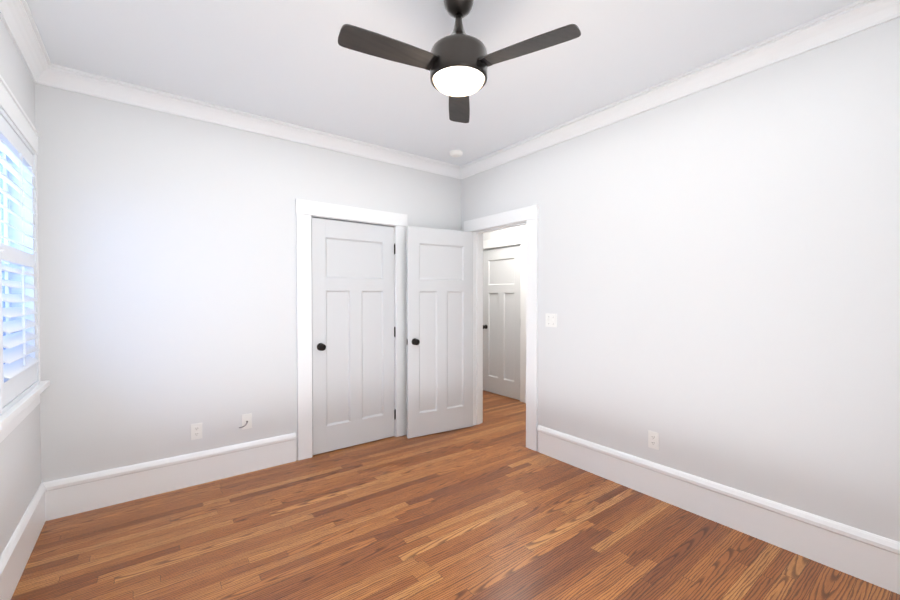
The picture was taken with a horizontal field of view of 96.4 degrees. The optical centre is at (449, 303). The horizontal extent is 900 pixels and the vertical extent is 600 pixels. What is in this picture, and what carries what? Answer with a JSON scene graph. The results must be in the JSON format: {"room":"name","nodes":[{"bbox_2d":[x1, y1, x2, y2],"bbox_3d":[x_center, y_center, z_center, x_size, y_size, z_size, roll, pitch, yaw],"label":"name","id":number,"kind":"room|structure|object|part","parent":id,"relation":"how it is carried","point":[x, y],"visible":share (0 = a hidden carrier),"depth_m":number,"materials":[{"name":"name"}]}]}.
{"room":"empty bedroom","nodes":[
{"label":"empty bedroom","id":0,"kind":"room"},
{"bbox_2d":[0,17,40,555],"bbox_3d":[-1.362,-0.025,0.852,0.120,2.740,4.080,-1,1,-37],"label":"wall","id":1,"kind":"structure","parent":0,"point":[20,463],"depth_m":2.02,"materials":[{"name":"white paint"}]},
{"bbox_2d":[0,75,39,381],"bbox_3d":[-2.152,-0.256,1.918,0.154,1.435,1.000,-1,1,-37],"label":"window","id":2,"kind":"structure","parent":1,"relation":"in","point":[12,108],"depth_m":2.18,"materials":[{"name":"white paint"}]},
{"bbox_3d":[-2.189,-0.189,1.891,0.030,1.301,0.754,-1,1,-37],"label":"window sash","id":3,"kind":"part","parent":2,"relation":"part of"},
{"bbox_2d":[0,107,38,415],"bbox_3d":[-2.108,-0.190,1.953,0.062,1.301,0.754,-1,1,-37],"label":"window shutter","id":4,"kind":"object","parent":2,"relation":"attached to","point":[19,371],"visible":1,"depth_m":1.97,"materials":[{"name":"white paint"}]},
{"bbox_2d":[0,380,49,442],"bbox_3d":[-2.120,0.524,1.956,0.115,0.125,1.010,-1,1,-37],"label":"window sill","id":5,"kind":"structure","parent":1,"relation":"attached to","point":[13,417],"depth_m":1.91,"materials":[{"name":"white paint"}]},
{"bbox_2d":[0,482,51,599],"bbox_3d":[-1.305,1.228,0.916,0.022,0.233,3.840,-1,1,-37],"label":"baseboard","id":6,"kind":"structure","parent":1,"relation":"attached to","point":[15,556],"depth_m":2.00,"materials":[{"name":"white paint"}]},
{"bbox_2d":[0,0,55,85],"bbox_3d":[-1.281,-1.342,0.892,0.084,0.108,3.840,-1,1,-37],"label":"crown molding","id":7,"kind":"structure","parent":1,"relation":"attached to","point":[16,16],"depth_m":2.08,"materials":[{"name":"white paint"}]},
{"bbox_2d":[35,83,460,482],"bbox_3d":[-1.212,-0.069,3.451,3.260,2.740,0.120,-1,1,-37],"label":"wall","id":8,"kind":"structure","parent":0,"point":[167,278],"depth_m":2.81,"materials":[{"name":"white paint"}]},
{"bbox_2d":[48,433,295,519],"bbox_3d":[-1.860,1.194,2.891,1.465,0.233,0.022,-1,1,-37],"label":"baseboard","id":9,"kind":"structure","parent":8,"relation":"attached to","point":[96,490],"depth_m":2.79,"materials":[{"name":"white paint"}]},
{"bbox_2d":[191,423,201,439],"bbox_3d":[-1.835,0.925,2.915,0.070,0.114,0.008,-1,1,-37],"label":"electrical outlet","id":10,"kind":"object","parent":8,"relation":"attached to","point":[196,430],"visible":1,"depth_m":2.91,"materials":[{"name":"white plastic"}]},
{"bbox_2d":[239,413,251,429],"bbox_3d":[-1.572,0.912,3.094,0.095,0.114,0.039,-1,1,-37],"label":"outlet","id":11,"kind":"object","parent":8,"relation":"attached to","point":[246,421],"visible":1,"depth_m":3.11,"materials":[{"name":"white plastic"}]},
{"bbox_2d":[48,65,459,178],"bbox_3d":[-1.158,-1.383,3.341,3.060,0.108,0.084,-1,1,-37],"label":"crown molding","id":12,"kind":"structure","parent":8,"relation":"attached to","point":[69,79],"depth_m":2.98,"materials":[{"name":"white paint"}]},
{"bbox_2d":[311,218,395,454],"bbox_3d":[-0.862,0.279,3.671,0.800,2.022,0.167,-1,1,-37],"label":"closet door","id":13,"kind":"structure","parent":8,"relation":"in","point":[353,331],"depth_m":3.63,"materials":[{"name":"white paint"}]},
{"bbox_2d":[26,0,858,165],"bbox_3d":[-0.099,-1.480,2.903,4.640,0.100,5.860,-1,1,-37],"label":"ceiling","id":14,"kind":"structure","parent":0,"point":[292,62],"depth_m":2.28,"materials":[{"name":"white paint"}]},
{"bbox_2d":[449,150,462,156],"bbox_3d":[0.058,-1.427,3.838,0.128,0.038,0.128,-1,1,-37],"label":"smoke detector","id":15,"kind":"object","parent":14,"relation":"attached to","point":[456,153],"visible":1,"depth_m":3.80,"materials":[{"name":"white plastic"}]},
{"bbox_2d":[338,0,580,122],"bbox_3d":[-0.005,-1.201,1.792,0.927,0.420,0.978,-1,1,-37],"label":"ceiling fan","id":16,"kind":"object","parent":14,"relation":"hanging from","point":[457,62],"visible":1,"depth_m":1.76,"materials":[{"name":"grey metal"}]},
{"bbox_2d":[11,390,899,599],"bbox_3d":[-0.099,1.360,2.950,4.640,0.100,5.860,-1,1,-37],"label":"floor","id":17,"kind":"structure","parent":0,"point":[492,506],"depth_m":2.25,"materials":[{"name":"brown wood"}]},
{"bbox_2d":[483,225,526,240],"bbox_3d":[1.092,-0.096,5.096,0.120,2.740,3.840,-1,1,-37],"label":"wall","id":18,"kind":"structure","parent":0,"point":[512,231],"depth_m":5.42,"materials":[{"name":"white paint"}]},
{"bbox_2d":[483,245,520,399],"bbox_3d":[0.714,0.247,5.533,0.167,2.022,0.750,-1,1,-37],"label":"hall door","id":19,"kind":"structure","parent":18,"relation":"in","point":[501,315],"depth_m":5.51,"materials":[{"name":"white paint"}]},
{"bbox_2d":[461,17,899,541],"bbox_3d":[0.794,-0.071,3.603,0.120,2.740,5.860,-1,1,-37],"label":"wall","id":20,"kind":"structure","parent":0,"point":[719,280],"depth_m":2.32,"materials":[{"name":"white paint"}]},
{"bbox_2d":[406,226,472,438],"bbox_3d":[-0.102,0.272,4.046,0.749,2.022,0.182,-1,1,-37],"label":"entry door","id":21,"kind":"structure","parent":20,"relation":"in","point":[439,296],"depth_m":3.99,"materials":[{"name":"white paint"}]},
{"bbox_2d":[546,313,556,326],"bbox_3d":[0.854,0.142,3.414,0.016,0.114,0.116,-1,1,-37],"label":"switch plate","id":22,"kind":"object","parent":20,"relation":"attached to","point":[551,320],"visible":1,"depth_m":3.41,"materials":[{"name":"white plastic"}]},
{"bbox_2d":[648,430,658,449],"bbox_3d":[1.383,0.928,2.737,0.008,0.114,0.070,-1,1,-37],"label":"electrical outlet","id":23,"kind":"object","parent":20,"relation":"attached to","point":[653,440],"visible":1,"depth_m":2.73,"materials":[{"name":"white plastic"}]},
{"bbox_2d":[460,0,899,178],"bbox_3d":[1.250,-1.374,2.810,0.084,0.108,3.840,-1,1,-37],"label":"crown molding","id":24,"kind":"structure","parent":20,"relation":"attached to","point":[858,16],"depth_m":2.38,"materials":[{"name":"white paint"}]},
{"bbox_2d":[537,425,899,594],"bbox_3d":[1.595,1.202,2.450,0.022,0.233,2.720,-1,1,-37],"label":"baseboard","id":25,"kind":"structure","parent":20,"relation":"attached to","point":[869,557],"depth_m":2.30,"materials":[{"name":"white paint"}]}
]}

